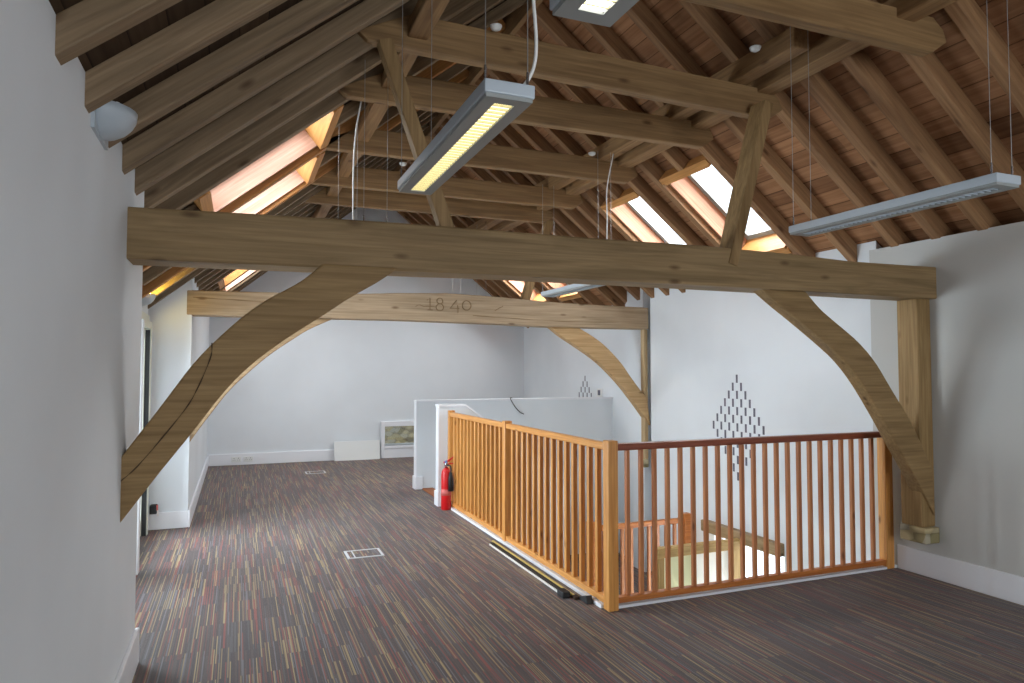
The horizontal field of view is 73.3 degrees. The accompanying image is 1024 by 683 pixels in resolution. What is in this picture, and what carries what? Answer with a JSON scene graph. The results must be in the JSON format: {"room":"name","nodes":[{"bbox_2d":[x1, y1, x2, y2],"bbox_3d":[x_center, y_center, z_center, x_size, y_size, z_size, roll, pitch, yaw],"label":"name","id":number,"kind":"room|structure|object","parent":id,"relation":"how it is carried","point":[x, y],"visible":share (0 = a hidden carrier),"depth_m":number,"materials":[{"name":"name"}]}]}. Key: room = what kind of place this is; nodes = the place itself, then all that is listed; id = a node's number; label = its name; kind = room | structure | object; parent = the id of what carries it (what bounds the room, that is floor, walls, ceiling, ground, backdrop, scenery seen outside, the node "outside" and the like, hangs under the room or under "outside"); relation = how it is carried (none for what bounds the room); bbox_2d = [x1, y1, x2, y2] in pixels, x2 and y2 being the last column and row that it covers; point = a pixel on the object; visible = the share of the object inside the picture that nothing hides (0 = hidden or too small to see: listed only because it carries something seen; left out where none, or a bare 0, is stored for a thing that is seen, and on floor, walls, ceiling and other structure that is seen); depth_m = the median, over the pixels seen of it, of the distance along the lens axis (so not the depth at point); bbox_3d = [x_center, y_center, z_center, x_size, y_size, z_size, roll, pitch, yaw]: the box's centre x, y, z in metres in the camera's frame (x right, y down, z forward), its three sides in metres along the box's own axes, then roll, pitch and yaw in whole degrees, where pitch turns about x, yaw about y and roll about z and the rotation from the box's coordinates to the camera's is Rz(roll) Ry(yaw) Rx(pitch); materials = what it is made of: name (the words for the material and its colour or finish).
{"room":"converted barn office","nodes":[
{"label":"converted barn office","id":0,"kind":"room"},
{"bbox_2d":[0,0,209,682],"bbox_3d":[-2.487,0.566,4.130,0.650,2.909,15.550,1,-3,-22],"label":"wall","id":1,"kind":"structure","parent":0,"point":[71,308],"depth_m":2.15,"materials":[{"name":"white paint"}]},
{"bbox_2d":[91,101,137,149],"bbox_3d":[-1.493,-0.824,2.606,0.132,0.131,0.280,1,-3,-22],"label":"wall lamp","id":2,"kind":"object","parent":1,"relation":"attached to","point":[112,121],"depth_m":2.54,"materials":[{"name":"grey ceramic"}]},
{"bbox_2d":[136,311,151,574],"bbox_3d":[-2.990,0.748,5.279,0.230,2.140,3.310,1,-3,-22],"label":"door","id":3,"kind":"structure","parent":1,"relation":"in","point":[146,325],"depth_m":6.64,"materials":[{"name":"white paint"}]},
{"bbox_2d":[142,293,155,306],"bbox_3d":[-3.385,-0.392,6.396,0.132,0.131,0.280,1,-3,-22],"label":"wall lamp","id":4,"kind":"object","parent":1,"relation":"attached to","point":[149,298],"depth_m":6.34,"materials":[{"name":"grey ceramic"}]},
{"bbox_2d":[149,504,158,515],"bbox_3d":[-3.562,1.679,6.856,0.082,0.110,0.107,1,-3,-22],"label":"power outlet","id":5,"kind":"object","parent":1,"relation":"attached to","point":[153,509],"visible":1,"depth_m":6.82,"materials":[{"name":"black plastic"}]},
{"bbox_2d":[114,456,208,682],"bbox_3d":[-2.356,1.677,4.136,0.412,0.190,15.550,1,-3,-22],"label":"baseboard","id":6,"kind":"structure","parent":1,"relation":"attached to","point":[173,519],"depth_m":6.89,"materials":[{"name":"white paint"}]},
{"bbox_2d":[187,220,649,467],"bbox_3d":[-0.789,0.026,8.200,5.599,3.204,0.232,1,-3,-22],"label":"roof truss","id":7,"kind":"object","parent":1,"relation":"attached to","point":[566,321],"visible":0.84,"depth_m":8.34,"materials":[{"name":"brown wood"}]},
{"bbox_2d":[120,38,939,544],"bbox_3d":[0.680,-0.100,4.381,5.620,3.201,0.257,1,-3,-22],"label":"roof truss","id":8,"kind":"object","parent":1,"relation":"attached to","point":[343,258],"visible":0.98,"depth_m":3.98,"materials":[{"name":"brown wood"}]},
{"bbox_2d":[49,0,506,209],"bbox_3d":[-1.235,-1.768,4.886,3.417,2.808,15.850,1,-3,-22],"label":"ceiling","id":9,"kind":"structure","parent":0,"point":[143,30],"depth_m":2.73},
{"bbox_2d":[55,0,181,64],"bbox_3d":[-0.289,-1.774,2.457,3.340,2.762,0.080,1,-3,-22],"label":"rafter","id":10,"kind":"object","parent":9,"relation":"attached to","point":[85,25],"visible":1,"depth_m":2.02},
{"bbox_2d":[142,266,171,285],"bbox_3d":[-2.871,-0.700,5.833,0.545,0.469,0.080,1,-3,-22],"label":"rafter","id":11,"kind":"object","parent":9,"relation":"attached to","point":[153,272],"visible":0.2,"depth_m":5.74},
{"bbox_2d":[85,0,286,112],"bbox_3d":[-0.441,-1.758,2.838,3.340,2.762,0.080,1,-3,-22],"label":"rafter","id":12,"kind":"object","parent":9,"relation":"attached to","point":[142,61],"visible":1,"depth_m":2.46,"materials":[{"name":"wood"}]},
{"bbox_2d":[682,0,945,56],"bbox_3d":[1.040,-1.815,3.495,3.254,0.210,0.080,1,-3,-22],"label":"beam","id":13,"kind":"structure","parent":12,"relation":"attached to","point":[868,22],"depth_m":3.79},
{"bbox_2d":[488,0,957,230],"bbox_3d":[0.860,-1.761,7.445,0.150,0.133,12.050,1,-3,-22],"label":"purlin","id":14,"kind":"object","parent":13,"relation":"on","point":[828,50],"visible":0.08,"depth_m":4.71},
{"bbox_2d":[217,270,246,288],"bbox_3d":[-3.521,-1.192,9.284,1.047,0.931,0.850,1,-3,-22],"label":"window","id":15,"kind":"structure","parent":9,"relation":"attached to","point":[236,273],"depth_m":9.55,"materials":[{"name":"brown wood"}]},
{"bbox_2d":[108,0,358,147],"bbox_3d":[-0.593,-1.743,3.218,3.340,2.762,0.080,1,-3,-22],"label":"rafter","id":16,"kind":"object","parent":9,"relation":"attached to","point":[164,97],"visible":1,"depth_m":2.92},
{"bbox_2d":[221,270,255,290],"bbox_3d":[-3.947,-1.148,10.351,1.047,0.931,0.950,1,-3,-22],"label":"window","id":17,"kind":"structure","parent":9,"relation":"attached to","point":[249,272],"depth_m":10.70,"materials":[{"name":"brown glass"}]},
{"bbox_2d":[122,0,409,174],"bbox_3d":[-0.745,-1.727,3.599,3.340,2.762,0.080,1,-3,-22],"label":"rafter","id":18,"kind":"object","parent":9,"relation":"attached to","point":[168,132],"visible":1,"depth_m":3.33,"materials":[{"name":"wood"}]},
{"bbox_2d":[194,105,343,211],"bbox_3d":[-1.836,-1.366,5.056,1.047,0.931,0.920,1,-3,-22],"label":"window","id":19,"kind":"structure","parent":9,"relation":"attached to","point":[319,134],"depth_m":5.43,"materials":[{"name":"brown wood"}]},
{"bbox_2d":[135,0,417,195],"bbox_3d":[-0.896,-1.711,3.979,3.340,2.762,0.080,1,-3,-22],"label":"rafter","id":20,"kind":"object","parent":9,"relation":"attached to","point":[211,135],"visible":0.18,"depth_m":3.72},
{"bbox_2d":[352,101,364,219],"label":"pendant luminaire","id":21,"kind":"object","parent":20,"relation":"hanging from","point":[356,130],"depth_m":4.91,"materials":[{"name":"grey plastic"}]},
{"bbox_2d":[357,14,781,118],"bbox_3d":[0.538,-1.770,4.511,3.074,0.263,0.080,1,-3,-22],"label":"beam","id":22,"kind":"structure","parent":20,"relation":"attached to","point":[452,42],"depth_m":4.42,"materials":[{"name":"wood"}]},
{"bbox_2d":[490,23,501,31],"bbox_3d":[-0.096,-1.882,4.133,0.074,0.028,0.073,1,-3,-22],"label":"smoke detector","id":23,"kind":"object","parent":22,"relation":"attached to","point":[495,27],"visible":1,"depth_m":4.11,"materials":[{"name":"white plastic"}]},
{"bbox_2d":[467,26,808,229],"bbox_3d":[0.129,-1.755,8.661,0.130,0.140,9.250,1,-3,-22],"label":"purlin","id":24,"kind":"object","parent":22,"relation":"on","point":[775,52],"visible":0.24,"depth_m":4.86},
{"bbox_2d":[541,284,604,296],"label":"pendant luminaire","id":25,"kind":"object","parent":24,"relation":"hanging from","point":[565,290],"depth_m":7.03,"materials":[{"name":"grey metal"}]},
{"bbox_2d":[749,45,760,51],"bbox_3d":[1.585,-1.903,4.481,0.074,0.028,0.073,1,-3,-22],"label":"smoke detector","id":26,"kind":"object","parent":24,"relation":"attached to","point":[754,48],"visible":1,"depth_m":4.46,"materials":[{"name":"white plastic"}]},
{"bbox_2d":[232,151,324,213],"bbox_3d":[-2.254,-1.323,6.105,1.047,0.931,0.940,1,-3,-22],"label":"window","id":27,"kind":"structure","parent":9,"relation":"attached to","point":[307,173],"depth_m":6.55,"materials":[{"name":"brown wood"}]},
{"bbox_2d":[227,207,349,290],"bbox_3d":[-3.705,-1.421,11.025,3.340,2.762,0.080,1,-3,-22],"label":"rafter","id":28,"kind":"object","parent":9,"relation":"attached to","point":[244,280],"visible":0.02,"depth_m":10.82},
{"bbox_2d":[151,110,426,296],"bbox_3d":[-2.162,-1.580,7.154,3.340,2.762,0.080,1,-3,-22],"label":"rafter","id":29,"kind":"object","parent":9,"relation":"attached to","point":[186,272],"visible":0.06,"depth_m":7.02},
{"bbox_2d":[148,111,434,308],"bbox_3d":[-2.313,-1.565,7.535,3.340,2.762,0.080,1,-3,-22],"label":"rafter","id":30,"kind":"object","parent":9,"relation":"attached to","point":[427,114],"visible":0.06,"depth_m":7.44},
{"bbox_2d":[304,187,552,223],"bbox_3d":[-0.920,-1.622,8.168,3.074,0.210,0.080,1,-3,-22],"label":"beam","id":31,"kind":"structure","parent":30,"relation":"attached to","point":[370,199],"depth_m":8.07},
{"bbox_2d":[233,207,351,290],"bbox_3d":[-3.857,-1.405,11.405,3.340,2.762,0.080,1,-3,-22],"label":"rafter","id":32,"kind":"object","parent":9,"relation":"attached to","point":[350,208],"visible":0.02,"depth_m":11.23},
{"bbox_2d":[198,157,389,289],"bbox_3d":[-2.769,-1.518,8.676,3.340,2.762,0.080,1,-3,-22],"label":"rafter","id":33,"kind":"object","parent":9,"relation":"attached to","point":[383,160],"visible":0.02,"depth_m":8.38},
{"bbox_2d":[237,207,355,290],"bbox_3d":[-4.001,-1.390,11.767,3.340,2.762,0.080,1,-3,-22],"label":"rafter","id":34,"kind":"object","parent":9,"relation":"attached to","point":[347,213],"visible":0.02,"depth_m":11.61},
{"bbox_2d":[202,158,394,289],"bbox_3d":[-2.909,-1.503,9.029,3.340,2.762,0.080,1,-3,-22],"label":"rafter","id":35,"kind":"object","parent":9,"relation":"attached to","point":[230,271],"visible":0.02,"depth_m":8.70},
{"bbox_2d":[142,69,468,298],"bbox_3d":[-2.010,-1.596,6.773,3.340,2.762,0.080,1,-3,-22],"label":"rafter","id":36,"kind":"object","parent":9,"relation":"attached to","point":[172,272],"visible":0.29,"depth_m":6.69,"materials":[{"name":"orange wood"}]},
{"bbox_2d":[312,167,582,209],"bbox_3d":[-0.617,-1.653,7.407,3.074,0.210,0.080,1,-3,-22],"label":"beam","id":37,"kind":"structure","parent":36,"relation":"attached to","point":[364,178],"depth_m":7.44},
{"bbox_2d":[214,161,398,290],"bbox_3d":[-3.287,-1.464,9.976,3.340,2.762,0.080,1,-3,-22],"label":"rafter","id":38,"kind":"object","parent":9,"relation":"attached to","point":[396,164],"visible":0.04,"depth_m":10.20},
{"bbox_2d":[144,0,478,207],"bbox_3d":[-1.048,-1.696,4.360,3.340,2.762,0.080,1,-3,-22],"label":"rafter","id":39,"kind":"object","parent":9,"relation":"attached to","point":[188,174],"visible":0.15,"depth_m":4.14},
{"bbox_2d":[197,122,428,286],"bbox_3d":[-2.617,-1.533,8.296,3.340,2.762,0.080,1,-3,-22],"label":"rafter","id":40,"kind":"object","parent":9,"relation":"attached to","point":[213,273],"visible":0.22,"depth_m":8.30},
{"bbox_2d":[194,112,437,282],"bbox_3d":[-2.465,-1.549,7.915,3.340,2.762,0.080,1,-3,-22],"label":"rafter","id":41,"kind":"object","parent":9,"relation":"attached to","point":[206,272],"visible":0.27,"depth_m":7.91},
{"bbox_2d":[143,19,504,271],"bbox_3d":[-1.607,-1.638,5.762,3.340,2.762,0.080,1,-3,-22],"label":"rafter","id":42,"kind":"object","parent":9,"relation":"attached to","point":[440,66],"visible":0.36,"depth_m":5.68,"materials":[{"name":"orange wood"}]},
{"bbox_2d":[326,128,637,183],"bbox_3d":[-0.187,-1.698,6.330,3.074,0.210,0.080,1,-3,-22],"label":"beam","id":43,"kind":"structure","parent":42,"relation":"attached to","point":[495,157],"depth_m":6.37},
{"bbox_2d":[606,153,613,238],"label":"pendant luminaire","id":44,"kind":"object","parent":43,"relation":"hanging from","point":[610,153],"depth_m":6.46,"materials":[{"name":"grey plastic"}]},
{"bbox_2d":[154,0,503,209],"bbox_3d":[-1.200,-1.680,4.741,3.340,2.762,0.080,1,-3,-22],"label":"rafter","id":45,"kind":"object","parent":9,"relation":"attached to","point":[195,190],"visible":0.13,"depth_m":4.54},
{"bbox_2d":[338,73,713,148],"bbox_3d":[0.249,-1.743,5.235,3.074,0.210,0.080,1,-3,-22],"label":"beam","id":46,"kind":"structure","parent":45,"relation":"attached to","point":[447,97],"depth_m":5.25,"materials":[{"name":"wood"}]},
{"bbox_2d":[313,0,449,217],"bbox_3d":[-1.532,-1.722,6.490,0.120,0.096,12.050,1,-3,-22],"label":"purlin","id":47,"kind":"object","parent":46,"relation":"on","point":[419,22],"visible":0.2,"depth_m":4.70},
{"bbox_2d":[325,206,344,217],"bbox_3d":[-2.733,-2.109,10.870,1.670,1.391,0.080,1,-3,-22],"label":"rafter","id":48,"kind":"object","parent":9,"relation":"attached to","point":[340,208],"visible":0.06,"depth_m":10.81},
{"bbox_2d":[312,158,399,216],"bbox_3d":[-2.311,-2.152,9.811,1.670,1.391,0.080,1,-3,-22],"label":"rafter","id":49,"kind":"object","parent":9,"relation":"attached to","point":[395,160],"visible":0.02,"depth_m":10.00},
{"bbox_2d":[319,63,469,167],"bbox_3d":[-1.042,-2.284,6.628,1.670,1.391,0.080,1,-3,-22],"label":"rafter","id":50,"kind":"object","parent":9,"relation":"attached to","point":[457,68],"visible":0.2,"depth_m":6.56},
{"bbox_2d":[335,0,526,127],"bbox_3d":[-0.627,-2.326,5.588,1.670,1.391,0.080,1,-3,-22],"label":"rafter","id":51,"kind":"object","parent":9,"relation":"attached to","point":[351,109],"visible":0.37,"depth_m":5.57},
{"bbox_2d":[391,0,542,171],"bbox_3d":[0.356,-2.984,5.409,0.050,0.280,15.550,1,-3,-22],"label":"ridge beam","id":52,"kind":"structure","parent":9,"relation":"attached to","point":[515,20],"depth_m":6.41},
{"bbox_2d":[550,0,638,26],"bbox_3d":[0.385,-1.268,1.038,0.160,1.020,1.226,1,-3,-22],"label":"pendant luminaire","id":53,"kind":"object","parent":9,"relation":"hanging from","point":[606,13],"visible":1,"depth_m":1.54,"materials":[{"name":"grey metal"}]},
{"bbox_3d":[-0.138,-1.790,2.077,4.248,0.095,0.080,-41,12,-18],"label":"rafter","id":54,"kind":"object","parent":9,"relation":"attached to","visible":0},
{"bbox_2d":[397,0,537,194],"bbox_3d":[-0.216,-1.244,2.607,0.177,1.100,1.185,1,-3,-22],"label":"pendant luminaire","id":55,"kind":"object","parent":54,"relation":"hanging from","point":[494,104],"visible":1,"depth_m":2.32,"materials":[{"name":"grey metal"}]},
{"bbox_2d":[207,208,523,455],"bbox_3d":[-2.618,-0.204,12.674,6.700,5.152,0.350,1,-3,-22],"label":"wall","id":56,"kind":"structure","parent":0,"point":[337,380],"depth_m":12.40,"materials":[{"name":"white paint"}]},
{"bbox_2d":[208,448,380,465],"bbox_3d":[-3.705,1.999,11.947,2.870,0.190,0.025,1,-3,-22],"label":"baseboard","id":57,"kind":"structure","parent":56,"relation":"attached to","point":[314,455],"depth_m":11.79,"materials":[{"name":"white paint"}]},
{"bbox_2d":[381,421,413,457],"bbox_3d":[-1.688,1.800,12.837,1.550,0.660,0.198,1,-3,-22],"label":"window","id":58,"kind":"structure","parent":56,"relation":"in","point":[392,451],"depth_m":12.56,"materials":[{"name":"white paint"}]},
{"bbox_2d":[434,404,563,566],"bbox_3d":[-0.106,2.703,8.399,1.705,3.890,0.162,1,-3,-22],"label":"wall","id":59,"kind":"structure","parent":0,"point":[441,409],"depth_m":8.14,"materials":[{"name":"white paint"}]},
{"bbox_2d":[412,397,612,554],"bbox_3d":[0.083,2.760,9.787,3.025,3.890,0.162,1,-3,-22],"label":"wall","id":60,"kind":"structure","parent":0,"point":[585,417],"depth_m":9.91,"materials":[{"name":"white paint"}]},
{"bbox_2d":[132,457,1023,682],"bbox_3d":[0.277,1.940,5.175,6.100,0.250,15.550,1,-3,-22],"label":"floor","id":61,"kind":"structure","parent":0,"point":[261,585],"depth_m":4.52,"materials":[{"name":"carpet"}]},
{"bbox_2d":[334,440,379,460],"bbox_3d":[-2.759,1.942,12.262,0.800,0.330,0.085,1,-3,-22],"label":"panel","id":62,"kind":"object","parent":61,"relation":"on","point":[370,449],"visible":1,"depth_m":12.25,"materials":[{"name":"white plastic"}]},
{"bbox_2d":[344,548,384,558],"bbox_3d":[-1.290,1.846,5.992,0.310,0.005,0.260,1,-3,-22],"label":"box","id":63,"kind":"object","parent":61,"relation":"on","point":[353,554],"visible":1,"depth_m":5.99,"materials":[{"name":"silver metal"}]},
{"bbox_2d":[441,457,452,509],"bbox_3d":[-0.738,1.620,7.891,0.159,0.612,0.153,0,-2,9],"label":"fire extinguisher","id":64,"kind":"object","parent":61,"relation":"on","point":[446,474],"visible":1,"depth_m":7.85,"materials":[{"name":"red metal"}]},
{"bbox_2d":[489,544,569,598],"bbox_3d":[0.091,1.808,5.553,0.060,0.045,1.580,1,-3,-22],"label":"bar","id":65,"kind":"object","parent":61,"relation":"on","point":[562,592],"visible":1,"depth_m":5.13,"materials":[{"name":"silver metal"}]},
{"bbox_2d":[490,540,579,599],"bbox_3d":[0.130,1.820,5.581,0.067,0.022,1.715,1,-3,-22],"label":"bar","id":66,"kind":"object","parent":61,"relation":"on","point":[510,554],"visible":0.86,"depth_m":5.48,"materials":[{"name":"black metal"}]},
{"bbox_2d":[579,595,592,604],"bbox_3d":[0.510,1.771,4.757,0.050,0.053,0.126,1,-3,-22],"label":"wedge","id":67,"kind":"object","parent":61,"relation":"on","point":[587,599],"visible":1,"depth_m":4.71,"materials":[{"name":"black rubber"}]},
{"bbox_2d":[451,506,897,608],"bbox_3d":[1.180,1.869,6.817,2.710,0.026,3.754,1,-3,-22],"label":"trim","id":68,"kind":"structure","parent":61,"relation":"on","point":[546,569],"depth_m":5.16,"materials":[{"name":"white paint"}]},
{"bbox_2d":[448,410,618,611],"bbox_3d":[-0.024,1.300,6.337,0.076,1.125,3.788,1,-3,-22],"label":"balustrade","id":69,"kind":"object","parent":68,"relation":"on","point":[488,467],"visible":1,"depth_m":5.66,"materials":[{"name":"orange wood"}]},
{"bbox_2d":[618,431,894,602],"bbox_3d":[1.881,1.263,5.136,2.572,1.100,0.080,1,-3,-22],"label":"balustrade","id":70,"kind":"object","parent":68,"relation":"on","point":[884,457],"visible":0.93,"depth_m":5.12,"materials":[{"name":"orange wood"}]},
{"bbox_2d":[570,553,651,594],"bbox_3d":[1.193,3.136,8.935,1.580,0.150,2.245,1,-3,-22],"label":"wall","id":71,"kind":"structure","parent":0,"point":[635,569],"depth_m":9.01,"materials":[{"name":"paint"}]},
{"bbox_2d":[586,512,690,594],"bbox_3d":[1.477,2.523,7.924,1.360,0.990,0.090,1,-3,-22],"label":"balustrade","id":72,"kind":"object","parent":71,"relation":"on","point":[686,516],"visible":0.28,"depth_m":7.92,"materials":[{"name":"orange wood"}]},
{"bbox_2d":[524,241,881,576],"bbox_3d":[1.842,2.021,9.727,0.524,5.463,8.250,1,-3,-22],"label":"wall","id":73,"kind":"structure","parent":0,"point":[722,364],"depth_m":7.70,"materials":[{"name":"white paint"}]},
{"bbox_2d":[701,520,784,556],"bbox_3d":[2.450,2.099,7.403,0.090,0.125,1.230,1,-3,-22],"label":"lintel beam","id":74,"kind":"structure","parent":73,"relation":"attached to","point":[712,525],"depth_m":7.24,"materials":[{"name":"brown wood"}]},
{"bbox_2d":[404,0,1023,305],"bbox_3d":[1.877,-1.758,6.126,3.230,2.591,15.850,1,-3,-22],"label":"ceiling","id":75,"kind":"structure","parent":0,"point":[957,55],"depth_m":5.21,"materials":[{"name":"wood"}]},
{"bbox_2d":[402,170,466,227],"bbox_3d":[-1.116,-2.123,11.353,1.680,1.378,0.080,1,-3,-22],"label":"rafter","id":76,"kind":"object","parent":75,"relation":"attached to","point":[456,222],"visible":0.02,"depth_m":11.38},
{"bbox_2d":[406,212,509,297],"bbox_3d":[-0.786,-1.435,12.652,3.276,2.656,0.080,1,-3,-22],"label":"rafter","id":77,"kind":"object","parent":75,"relation":"attached to","point":[415,216],"visible":0.02,"depth_m":12.74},
{"bbox_2d":[397,211,528,327],"bbox_3d":[-0.912,-1.422,12.968,3.276,2.656,0.080,1,-3,-22],"label":"rafter","id":78,"kind":"object","parent":75,"relation":"attached to","point":[404,215],"visible":0.02,"depth_m":13.04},
{"bbox_2d":[417,213,519,298],"bbox_3d":[-0.660,-1.448,12.336,3.276,2.656,0.080,1,-3,-22],"label":"rafter","id":79,"kind":"object","parent":75,"relation":"attached to","point":[424,216],"visible":0.02,"depth_m":12.45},
{"bbox_2d":[427,214,521,297],"bbox_3d":[-0.534,-1.461,12.021,3.276,2.656,0.080,1,-3,-22],"label":"rafter","id":80,"kind":"object","parent":75,"relation":"attached to","point":[510,286],"visible":0.02,"depth_m":12.17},
{"bbox_2d":[404,163,559,302],"bbox_3d":[-0.220,-1.494,11.232,3.276,2.656,0.080,1,-3,-22],"label":"rafter","id":81,"kind":"object","parent":75,"relation":"attached to","point":[466,221],"visible":0.02,"depth_m":11.41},
{"bbox_2d":[409,160,573,302],"bbox_3d":[-0.090,-1.507,10.907,3.276,2.656,0.080,1,-3,-22],"label":"rafter","id":82,"kind":"object","parent":75,"relation":"attached to","point":[545,285],"visible":0.02,"depth_m":11.10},
{"bbox_2d":[508,281,547,301],"bbox_3d":[0.121,-1.125,11.810,1.137,0.999,0.750,1,-3,-22],"label":"window","id":83,"kind":"structure","parent":75,"relation":"attached to","point":[519,285],"depth_m":12.19,"materials":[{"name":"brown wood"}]},
{"bbox_2d":[432,127,624,305],"bbox_3d":[0.409,-1.559,9.654,3.276,2.656,0.080,1,-3,-22],"label":"rafter","id":84,"kind":"object","parent":75,"relation":"attached to","point":[482,174],"visible":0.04,"depth_m":9.60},
{"bbox_2d":[453,169,603,304],"bbox_3d":[0.206,-1.538,10.164,3.276,2.656,0.080,1,-3,-22],"label":"rafter","id":85,"kind":"object","parent":75,"relation":"attached to","point":[587,295],"visible":0.02,"depth_m":10.44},
{"bbox_2d":[439,118,626,303],"bbox_3d":[0.535,-1.572,9.338,3.276,2.656,0.080,1,-3,-22],"label":"rafter","id":86,"kind":"object","parent":75,"relation":"attached to","point":[498,175],"visible":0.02,"depth_m":9.31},
{"bbox_2d":[447,114,639,299],"bbox_3d":[0.661,-1.585,9.023,3.276,2.656,0.080,1,-3,-22],"label":"rafter","id":87,"kind":"object","parent":75,"relation":"attached to","point":[559,217],"visible":0.11,"depth_m":8.99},
{"bbox_2d":[487,69,623,199],"bbox_3d":[0.453,-2.286,7.417,1.680,1.378,0.080,1,-3,-22],"label":"rafter","id":88,"kind":"object","parent":75,"relation":"attached to","point":[561,137],"visible":0.5,"depth_m":7.44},
{"bbox_2d":[546,282,581,300],"bbox_3d":[0.556,-1.170,10.720,1.137,0.999,0.700,1,-3,-22],"label":"window","id":89,"kind":"structure","parent":75,"relation":"attached to","point":[575,295],"depth_m":11.03,"materials":[{"name":"brown wood"}]},
{"bbox_2d":[490,134,653,297],"bbox_3d":[0.786,-1.598,8.707,3.276,2.656,0.080,1,-3,-22],"label":"rafter","id":90,"kind":"object","parent":75,"relation":"attached to","point":[574,215],"visible":0.11,"depth_m":8.69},
{"bbox_2d":[473,75,685,292],"bbox_3d":[1.038,-1.624,8.076,3.276,2.656,0.080,1,-3,-22],"label":"rafter","id":91,"kind":"object","parent":75,"relation":"attached to","point":[530,133],"visible":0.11,"depth_m":7.98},
{"bbox_2d":[571,297,587,303],"bbox_3d":[1.067,-0.633,10.902,0.266,0.246,0.080,1,-3,-22],"label":"rafter","id":92,"kind":"object","parent":75,"relation":"attached to","point":[581,300],"visible":0.44,"depth_m":10.86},
{"bbox_2d":[500,124,668,295],"bbox_3d":[0.912,-1.611,8.391,3.276,2.656,0.080,1,-3,-22],"label":"rafter","id":93,"kind":"object","parent":75,"relation":"attached to","point":[509,132],"visible":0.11,"depth_m":8.37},
{"bbox_2d":[531,3,688,170],"bbox_3d":[0.897,-2.332,6.303,1.680,1.378,0.080,1,-3,-22],"label":"rafter","id":94,"kind":"object","parent":75,"relation":"attached to","point":[547,21],"visible":0.59,"depth_m":6.15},
{"bbox_2d":[523,76,706,245],"bbox_3d":[1.349,-1.656,7.296,3.276,2.656,0.080,1,-3,-22],"label":"rafter","id":95,"kind":"object","parent":75,"relation":"attached to","point":[544,88],"visible":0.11,"depth_m":7.30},
{"bbox_2d":[514,24,720,246],"bbox_3d":[1.482,-1.670,6.962,3.276,2.656,0.080,1,-3,-22],"label":"rafter","id":96,"kind":"object","parent":75,"relation":"attached to","point":[649,167],"visible":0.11,"depth_m":6.92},
{"bbox_2d":[600,188,674,243],"bbox_3d":[1.692,-1.287,7.870,1.137,0.999,0.740,1,-3,-22],"label":"window","id":97,"kind":"structure","parent":75,"relation":"attached to","point":[624,208],"depth_m":8.14,"materials":[{"name":"brown wood"}]},
{"bbox_2d":[580,21,815,256],"bbox_3d":[1.795,-1.702,6.178,3.276,2.656,0.080,1,-3,-22],"label":"rafter","id":98,"kind":"object","parent":75,"relation":"attached to","point":[613,44],"visible":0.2,"depth_m":6.20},
{"bbox_2d":[659,155,791,253],"bbox_3d":[2.136,-1.333,6.756,1.137,0.999,0.740,1,-3,-22],"label":"window","id":99,"kind":"structure","parent":75,"relation":"attached to","point":[685,182],"depth_m":7.01,"materials":[{"name":"brown wood"}]},
{"bbox_2d":[626,0,856,261],"bbox_3d":[1.969,-1.720,5.741,3.276,2.656,0.080,1,-3,-22],"label":"rafter","id":100,"kind":"object","parent":75,"relation":"attached to","point":[640,14],"visible":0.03,"depth_m":5.75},
{"bbox_2d":[677,0,911,246],"bbox_3d":[2.146,-1.738,5.296,3.276,2.656,0.080,1,-3,-22],"label":"rafter","id":101,"kind":"object","parent":75,"relation":"attached to","point":[708,19],"visible":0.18,"depth_m":5.32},
{"bbox_2d":[744,15,953,239],"bbox_3d":[2.280,-1.752,4.962,3.276,2.656,0.080,1,-3,-22],"label":"rafter","id":102,"kind":"object","parent":75,"relation":"attached to","point":[821,90],"visible":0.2,"depth_m":5.04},
{"bbox_2d":[789,0,1020,236],"bbox_3d":[1.939,-1.354,3.581,0.160,1.400,1.210,1,-3,-22],"label":"pendant luminaire","id":103,"kind":"object","parent":75,"relation":"hanging from","point":[992,183],"visible":0.99,"depth_m":3.35,"materials":[{"name":"grey metal"}]},
{"bbox_2d":[818,33,1001,230],"bbox_3d":[2.413,-1.766,4.627,3.276,2.656,0.080,1,-3,-22],"label":"rafter","id":104,"kind":"object","parent":75,"relation":"attached to","point":[859,64],"visible":0.55,"depth_m":4.72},
{"bbox_2d":[870,0,1023,211],"bbox_3d":[2.546,-1.780,4.293,3.276,2.656,0.080,1,-3,-22],"label":"rafter","id":105,"kind":"object","parent":75,"relation":"attached to","point":[929,68],"visible":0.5,"depth_m":4.39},
{"bbox_2d":[943,0,1023,117],"bbox_3d":[2.679,-1.793,3.959,3.276,2.656,0.080,1,-3,-22],"label":"rafter","id":106,"kind":"object","parent":75,"relation":"attached to","point":[967,15],"visible":1,"depth_m":3.96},
{"bbox_2d":[869,221,1023,576],"bbox_3d":[4.683,1.769,2.494,0.600,5.370,7.300,1,-3,-22],"label":"wall","id":107,"kind":"structure","parent":0,"point":[977,311],"depth_m":5.03,"materials":[{"name":"grey paint"}]},
{"bbox_2d":[897,544,1023,605],"bbox_3d":[2.949,1.764,6.248,0.167,0.190,15.552,1,-3,-21],"label":"baseboard","id":108,"kind":"structure","parent":107,"relation":"attached to","point":[992,582],"depth_m":5.06,"materials":[{"name":"white paint"}]},
{"bbox_3d":[1.038,4.707,7.368,3.080,0.100,5.330,1,-3,-22],"label":"floor","id":109,"kind":"structure","parent":0,"visible":0},
{"bbox_2d":[657,538,739,588],"bbox_3d":[1.937,3.370,7.097,1.050,2.550,0.080,1,-3,-22],"label":"screen","id":110,"kind":"object","parent":109,"relation":"on","point":[736,542],"visible":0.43,"depth_m":7.12,"materials":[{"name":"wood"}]},
{"label":"outside","id":111,"kind":"structure","parent":0,"visible":0},
{"bbox_2d":[385,426,413,443],"bbox_3d":[-2.088,1.760,13.558,3.000,1.600,0.250,1,-3,-22],"label":"stone wall","id":112,"kind":"structure","parent":111,"point":[393,434],"depth_m":13.38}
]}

